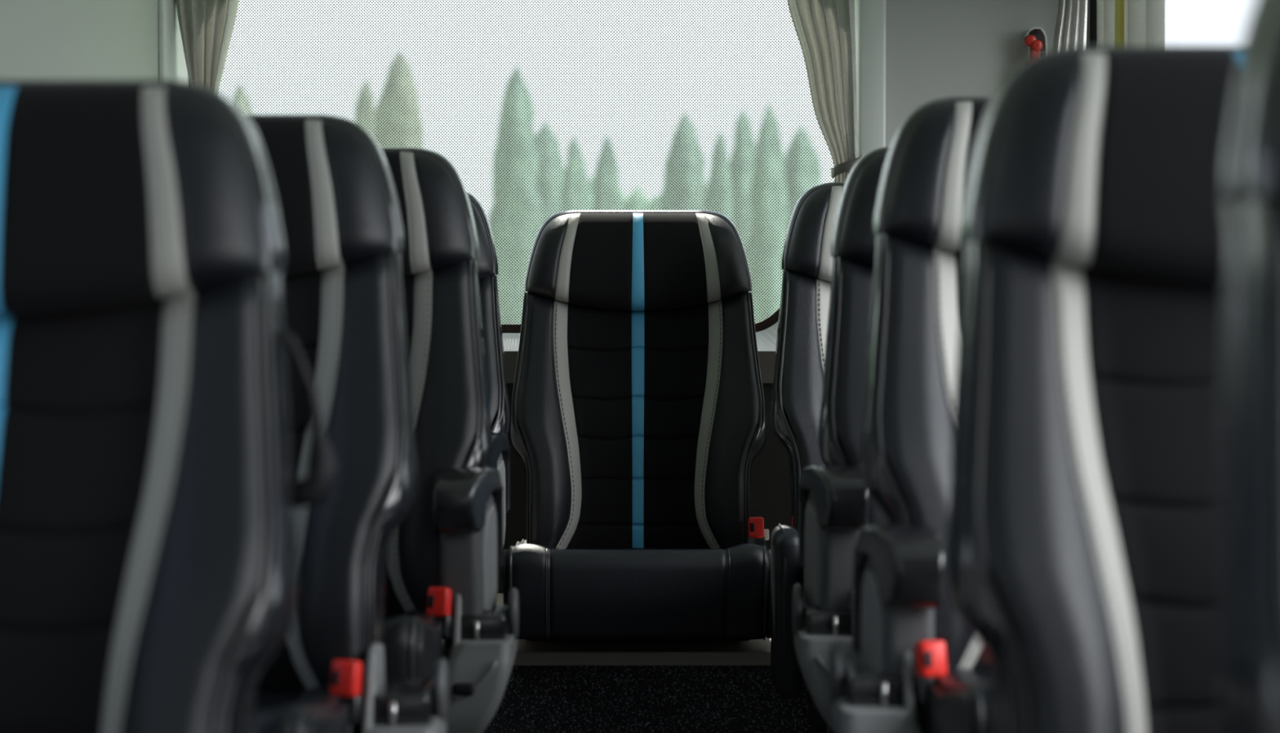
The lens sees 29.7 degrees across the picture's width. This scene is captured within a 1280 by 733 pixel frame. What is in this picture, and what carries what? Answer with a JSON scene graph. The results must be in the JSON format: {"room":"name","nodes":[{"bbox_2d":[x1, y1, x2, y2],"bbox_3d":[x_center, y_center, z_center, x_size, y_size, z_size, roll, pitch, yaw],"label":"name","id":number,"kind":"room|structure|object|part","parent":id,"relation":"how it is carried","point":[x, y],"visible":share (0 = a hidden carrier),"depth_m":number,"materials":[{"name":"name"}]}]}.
{"room":"vehicle interior","nodes":[
{"label":"vehicle interior","id":0,"kind":"room"},
{"bbox_2d":[134,0,158,79],"bbox_3d":[-1.070,0.092,1.449,0.050,2.120,8.090,0,2,0],"label":"wall","id":1,"kind":"structure","parent":0,"point":[146,11],"depth_m":5.12,"materials":[{"name":"grey"}]},
{"bbox_2d":[0,0,134,79],"bbox_3d":[-1.044,-0.554,4.044,0.005,1.000,1.880,0,2,0],"label":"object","id":2,"kind":"structure","parent":1,"relation":"attached to","point":[40,39],"depth_m":4.39,"materials":[{"name":"grey"}]},
{"bbox_2d":[158,0,177,79],"bbox_3d":[-1.038,-0.596,5.325,0.015,1.000,0.157,0,2,0],"label":"trim","id":3,"kind":"structure","parent":1,"relation":"attached to","point":[167,11],"depth_m":5.28,"materials":[{"name":"white"}]},
{"bbox_2d":[482,666,808,732],"bbox_3d":[-0.007,0.793,5.042,2.075,0.481,0.875,0,2,0],"label":"floor","id":4,"kind":"structure","parent":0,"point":[535,699],"depth_m":4.60,"materials":[{"name":"carpet"}]},
{"bbox_2d":[497,0,1089,593],"bbox_3d":[0.018,-0.295,5.458,2.125,1.612,0.070,0,2,0],"label":"wall","id":5,"kind":"structure","parent":0,"point":[935,49],"depth_m":5.43,"materials":[{"name":"grey plastic"}]},
{"bbox_2d":[176,0,239,91],"bbox_3d":[-0.958,-0.572,5.359,0.165,0.938,0.057,0,2,0],"label":"curtain","id":6,"kind":"object","parent":5,"relation":"hanging from","point":[206,26],"visible":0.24,"depth_m":5.36,"materials":[{"name":"white fabric"}]},
{"bbox_2d":[188,0,835,333],"bbox_3d":[-0.272,-0.529,5.478,1.497,0.906,0.025,0,2,0],"label":"window","id":7,"kind":"structure","parent":5,"relation":"in","point":[773,318],"depth_m":5.48,"materials":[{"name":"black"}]},
{"bbox_2d":[177,0,857,351],"bbox_3d":[-0.272,-0.568,5.449,1.542,1.065,0.090,0,2,0],"label":"trim","id":8,"kind":"structure","parent":5,"relation":"attached to","point":[766,338],"depth_m":5.43,"materials":[{"name":"white plastic"}]},
{"bbox_2d":[496,593,770,666],"bbox_3d":[-0.007,0.540,5.026,2.075,0.027,0.890,0,2,0],"label":"seat base","id":9,"kind":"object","parent":5,"relation":"attached to","point":[757,652],"depth_m":4.58,"materials":[{"name":"plastic"}]},
{"bbox_2d":[502,209,770,640],"bbox_3d":[-0.004,0.107,4.805,0.527,0.853,0.762,0,2,0],"label":"passenger seat","id":10,"kind":"object","parent":9,"relation":"on","point":[637,428],"visible":0.99,"depth_m":4.89,"materials":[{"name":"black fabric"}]},
{"bbox_2d":[506,539,768,639],"bbox_3d":[-0.004,0.420,4.686,0.496,0.199,0.501,0,2,0],"label":"seat cushion","id":11,"kind":"object","parent":10,"relation":"on","point":[568,589],"depth_m":4.44,"materials":[{"name":"black leather"}]},
{"bbox_3d":[-0.004,0.425,4.686,0.328,0.189,0.501,0,2,0],"label":"cushion panel","id":12,"kind":"part","parent":10,"relation":"part of","materials":[{"name":"black leather"}]},
{"bbox_2d":[503,351,775,382],"bbox_3d":[-0.007,0.000,5.463,2.075,0.072,0.080,0,2,0],"label":"trim","id":13,"kind":"structure","parent":5,"relation":"attached to","point":[766,358],"depth_m":5.42,"materials":[{"name":"grey"}]},
{"bbox_2d":[786,0,857,182],"bbox_3d":[0.398,-0.595,5.358,0.186,0.894,0.054,0,2,0],"label":"curtain","id":14,"kind":"object","parent":5,"relation":"hanging from","point":[824,29],"visible":0.58,"depth_m":5.37,"materials":[{"name":"white fabric"}]},
{"bbox_2d":[831,154,862,178],"bbox_3d":[0.459,-0.444,5.362,0.069,0.055,0.036,0,2,0],"label":"tie","id":15,"kind":"object","parent":14,"relation":"attached to","point":[847,166],"visible":0.88,"depth_m":5.35,"materials":[{"name":"grey fabric"}]},
{"bbox_2d":[857,0,885,157],"bbox_3d":[0.518,-0.567,5.422,0.062,1.065,0.065,0,2,0],"label":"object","id":16,"kind":"structure","parent":5,"relation":"attached to","point":[871,14],"depth_m":5.39,"materials":[{"name":"white"}]},
{"bbox_2d":[1023,26,1047,58],"bbox_3d":[0.885,-0.685,5.406,0.051,0.144,0.050,0,2,0],"label":"hammer","id":17,"kind":"object","parent":5,"relation":"attached to","point":[1037,43],"visible":0.33,"depth_m":5.39,"materials":[{"name":"red plastic"}]},
{"bbox_2d":[1089,0,1096,45],"bbox_3d":[1.021,-0.566,5.389,0.022,1.065,0.090,0,2,0],"label":"trim","id":18,"kind":"structure","parent":5,"relation":"attached to","point":[1092,2],"depth_m":5.39,"materials":[{"name":"black plastic"}]},
{"bbox_3d":[-0.007,1.167,1.464,2.075,0.030,8.050,0,2,0],"label":"floor","id":19,"kind":"structure","parent":0,"visible":0},
{"bbox_3d":[-0.665,1.044,1.015,0.760,0.245,7.160,0,2,0],"label":"trim","id":20,"kind":"structure","parent":19,"relation":"on","visible":0},
{"bbox_2d":[0,79,337,732],"bbox_3d":[-0.549,0.322,1.909,0.568,1.140,0.781,0,2,0],"label":"passenger seat","id":21,"kind":"object","parent":20,"relation":"on","point":[149,495],"visible":1,"depth_m":2.05,"materials":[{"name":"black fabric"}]},
{"bbox_3d":[-0.301,0.043,2.139,0.066,0.168,0.033,0,2,0],"label":"grab handle","id":22,"kind":"part","parent":21,"relation":"part of","materials":[{"name":"black plastic"}]},
{"bbox_2d":[245,114,448,732],"bbox_3d":[-0.511,0.279,2.770,0.569,1.170,0.762,0,2,0],"label":"passenger seat","id":23,"kind":"object","parent":20,"relation":"on","point":[344,299],"visible":0.41,"depth_m":2.87,"materials":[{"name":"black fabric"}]},
{"bbox_3d":[-0.532,0.445,2.646,0.290,0.201,0.501,0,2,0],"label":"cushion panel","id":24,"kind":"part","parent":23,"relation":"part of","materials":[{"name":"black leather"}]},
{"bbox_2d":[256,686,361,732],"bbox_3d":[-0.532,0.440,2.646,0.410,0.211,0.501,0,2,0],"label":"seat cushion","id":25,"kind":"object","parent":23,"relation":"on","point":[279,709],"depth_m":2.67,"materials":[{"name":"black leather"}]},
{"bbox_2d":[359,678,434,732],"bbox_3d":[-0.280,0.394,2.810,0.080,0.043,0.130,0,2,0],"label":"socket","id":26,"kind":"object","parent":23,"relation":"attached to","point":[390,703],"depth_m":2.74,"materials":[{"name":"black plastic"}]},
{"bbox_2d":[380,146,519,732],"bbox_3d":[-0.462,0.257,3.450,0.569,1.168,0.762,0,2,0],"label":"passenger seat","id":27,"kind":"object","parent":20,"relation":"on","point":[445,557],"visible":0.36,"depth_m":3.49,"materials":[{"name":"black leather"}]},
{"bbox_3d":[-0.483,0.424,3.325,0.290,0.201,0.501,0,2,0],"label":"cushion panel","id":28,"kind":"part","parent":27,"relation":"part of","materials":[{"name":"black leather"}]},
{"bbox_2d":[383,608,450,679],"bbox_3d":[-0.483,0.419,3.325,0.410,0.211,0.501,0,2,0],"label":"seat cushion","id":29,"kind":"object","parent":27,"relation":"on","point":[415,640],"depth_m":3.10,"materials":[{"name":"black leather"}]},
{"bbox_3d":[-0.248,0.279,3.491,0.074,0.207,0.110,0,2,0],"label":"armrest","id":30,"kind":"part","parent":27,"relation":"part of","materials":[{"name":"grey plastic"}]},
{"bbox_2d":[448,604,508,645],"bbox_3d":[-0.231,0.373,3.489,0.080,0.043,0.130,0,2,0],"label":"socket","id":31,"kind":"object","parent":27,"relation":"attached to","point":[473,623],"depth_m":3.42,"materials":[{"name":"black plastic"}]},
{"bbox_2d":[450,191,510,651],"bbox_3d":[-0.509,0.233,4.479,0.532,1.149,0.762,0,2,0],"label":"passenger seat","id":32,"kind":"object","parent":20,"relation":"on","point":[487,264],"visible":0.08,"depth_m":4.60,"materials":[{"name":"black leather"}]},
{"bbox_3d":[-0.293,0.256,4.521,0.074,0.207,0.110,0,2,0],"label":"armrest","id":33,"kind":"part","parent":32,"relation":"part of","materials":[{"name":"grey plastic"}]},
{"bbox_3d":[0.658,1.044,1.015,0.745,0.245,7.160,0,2,0],"label":"trim","id":34,"kind":"structure","parent":19,"relation":"on","visible":0},
{"bbox_2d":[769,182,845,732],"bbox_3d":[0.506,0.228,4.479,0.537,1.159,0.762,0,2,0],"label":"passenger seat","id":35,"kind":"object","parent":34,"relation":"on","point":[806,261],"visible":0.13,"depth_m":4.57,"materials":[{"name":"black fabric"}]},
{"bbox_2d":[803,568,805,600],"bbox_3d":[0.512,0.395,4.355,0.410,0.211,0.501,0,2,0],"label":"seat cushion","id":36,"kind":"object","parent":35,"relation":"on","point":[804,598],"depth_m":4.53,"materials":[{"name":"black leather"}]},
{"bbox_2d":[791,146,889,732],"bbox_3d":[0.509,0.255,3.470,0.569,1.172,0.762,0,2,0],"label":"passenger seat","id":37,"kind":"object","parent":34,"relation":"on","point":[834,502],"visible":0.14,"depth_m":3.52,"materials":[{"name":"black leather"}]},
{"bbox_2d":[803,600,851,635],"bbox_3d":[0.278,0.369,3.509,0.080,0.043,0.130,0,2,0],"label":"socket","id":38,"kind":"object","parent":37,"relation":"attached to","point":[820,617],"depth_m":3.44,"materials":[{"name":"black plastic"}]},
{"bbox_3d":[0.281,0.277,3.511,0.074,0.207,0.110,0,2,0],"label":"armrest","id":39,"kind":"part","parent":37,"relation":"part of","materials":[{"name":"grey plastic"}]},
{"bbox_2d":[828,96,994,732],"bbox_3d":[0.508,0.268,2.770,0.569,1.192,0.762,0,2,0],"label":"passenger seat","id":40,"kind":"object","parent":34,"relation":"on","point":[921,668],"visible":0.19,"depth_m":2.84,"materials":[{"name":"black leather"}]},
{"bbox_2d":[843,660,918,713],"bbox_3d":[0.277,0.372,2.809,0.080,0.043,0.130,0,2,0],"label":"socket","id":41,"kind":"object","parent":40,"relation":"attached to","point":[867,684],"depth_m":2.74,"materials":[{"name":"black plastic"}]},
{"bbox_3d":[0.300,0.318,2.812,0.074,0.207,0.110,0,2,0],"label":"armrest","id":42,"kind":"part","parent":40,"relation":"part of","materials":[{"name":"grey plastic"}]},
{"bbox_2d":[920,667,994,732],"bbox_3d":[0.529,0.418,2.645,0.410,0.211,0.501,0,2,0],"label":"seat cushion","id":43,"kind":"object","parent":40,"relation":"on","point":[953,700],"depth_m":2.59,"materials":[{"name":"black leather"}]},
{"bbox_3d":[0.529,0.423,2.645,0.290,0.201,0.501,0,2,0],"label":"cushion panel","id":44,"kind":"part","parent":40,"relation":"part of","materials":[{"name":"black leather"}]},
{"bbox_2d":[945,45,1241,732],"bbox_3d":[0.520,0.310,1.871,0.527,1.166,0.762,0,2,0],"label":"passenger seat","id":45,"kind":"object","parent":34,"relation":"on","point":[1082,557],"visible":0.81,"depth_m":2.01,"materials":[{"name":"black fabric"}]},
{"bbox_2d":[1217,0,1279,732],"bbox_3d":[0.574,0.330,1.131,0.527,1.176,0.762,0,2,0],"label":"passenger seat","id":46,"kind":"object","parent":34,"relation":"on","point":[1248,661],"visible":1,"depth_m":1.31,"materials":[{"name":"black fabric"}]},
{"bbox_3d":[1.055,0.092,1.449,0.050,2.120,8.090,0,2,0],"label":"wall","id":47,"kind":"structure","parent":0,"visible":0},
{"bbox_2d":[1051,0,1087,49],"bbox_3d":[0.923,-0.613,5.271,0.107,0.789,0.025,0,2,0],"label":"curtain","id":48,"kind":"object","parent":47,"relation":"hanging from","point":[1071,21],"visible":0.15,"depth_m":5.27,"materials":[{"name":"white fabric"}]},
{"bbox_2d":[1096,0,1164,45],"bbox_3d":[0.958,-0.433,4.766,0.045,0.950,0.672,0,2,0],"label":"curtain","id":49,"kind":"object","parent":47,"relation":"hanging from","point":[1118,22],"visible":0.2,"depth_m":4.67,"materials":[{"name":"white fabric"}]},
{"label":"outside","id":50,"kind":"structure","parent":0,"visible":0},
{"label":"ground","id":51,"kind":"structure","parent":50,"visible":0},
{"bbox_2d":[231,83,253,114],"bbox_3d":[-6.618,-1.919,40.212,0.985,5.575,0.949,0,2,0],"label":"slim tree","id":52,"kind":"object","parent":51,"relation":"on","point":[234,96],"visible":0.07,"depth_m":39.99,"materials":[{"name":"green plant"}]},
{"bbox_2d":[354,78,374,136],"bbox_3d":[-5.241,-2.458,46.727,0.788,6.222,0.860,0,2,0],"label":"slim tree","id":53,"kind":"object","parent":51,"relation":"on","point":[366,86],"visible":0.09,"depth_m":46.53,"materials":[{"name":"green plant"}]},
{"bbox_2d":[373,51,423,148],"bbox_3d":[-4.169,-2.360,42.332,1.289,6.317,1.277,1,2,16],"label":"slim tree","id":54,"kind":"object","parent":51,"relation":"on","point":[398,61],"visible":0.25,"depth_m":41.98,"materials":[{"name":"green plant"}]},
{"bbox_2d":[488,66,544,324],"bbox_3d":[-2.026,-2.054,40.116,0.986,5.851,0.994,2,2,39],"label":"slim tree","id":55,"kind":"object","parent":51,"relation":"on","point":[511,86],"visible":0.4,"depth_m":39.82,"materials":[{"name":"green plant"}]},
{"bbox_2d":[534,120,564,222],"bbox_3d":[-1.731,-1.905,44.608,1.304,5.257,1.253,0,2,0],"label":"slim tree","id":56,"kind":"object","parent":51,"relation":"on","point":[544,131],"visible":0.13,"depth_m":44.21,"materials":[{"name":"green plant"}]},
{"bbox_2d":[560,136,590,211],"bbox_3d":[-1.036,-1.343,37.971,0.694,4.573,0.676,0,2,0],"label":"slim tree","id":57,"kind":"object","parent":51,"relation":"on","point":[569,154],"visible":0.19,"depth_m":37.80,"materials":[{"name":"green plant"}]},
{"bbox_2d":[592,134,623,209],"bbox_3d":[-0.588,-1.634,42.346,0.728,4.865,0.699,0,2,0],"label":"slim tree","id":58,"kind":"object","parent":51,"relation":"on","point":[601,154],"visible":0.19,"depth_m":42.18,"materials":[{"name":"green plant"}]},
{"bbox_2d":[588,175,660,209],"bbox_3d":[-6.515,-1.857,51.984,21.003,4.773,3.402,0,2,0],"label":"hedge","id":59,"kind":"object","parent":51,"relation":"on","point":[590,188],"visible":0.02,"depth_m":51.49,"materials":[{"name":"green plant"}]},
{"bbox_2d":[658,111,706,209],"bbox_3d":[0.881,-2.139,46.795,1.167,5.580,1.165,0,2,0],"label":"slim tree","id":60,"kind":"object","parent":51,"relation":"on","point":[689,121],"visible":0.2,"depth_m":46.44,"materials":[{"name":"green plant"}]},
{"bbox_2d":[703,131,733,223],"bbox_3d":[1.327,-1.522,40.157,0.638,4.787,0.642,2,3,44],"label":"slim tree","id":61,"kind":"object","parent":51,"relation":"on","point":[722,144],"visible":0.16,"depth_m":39.98,"materials":[{"name":"green plant"}]},
{"bbox_2d":[728,108,755,253],"bbox_3d":[1.877,-2.018,44.562,0.795,5.486,0.856,0,2,0],"label":"slim tree","id":62,"kind":"object","parent":51,"relation":"on","point":[744,119],"visible":0.22,"depth_m":44.29,"materials":[{"name":"green plant"}]},
{"bbox_2d":[745,103,789,323],"bbox_3d":[1.994,-1.594,37.938,0.787,5.076,0.747,-1,2,-16],"label":"slim tree","id":63,"kind":"object","parent":51,"relation":"on","point":[766,108],"visible":0.41,"depth_m":37.73,"materials":[{"name":"green plant"}]},
{"bbox_2d":[784,124,821,228],"bbox_3d":[3.107,-2.022,46.792,1.102,5.345,1.104,1,2,18],"label":"slim tree","id":64,"kind":"object","parent":51,"relation":"on","point":[800,131],"visible":0.17,"depth_m":46.49,"materials":[{"name":"green plant"}]}
]}

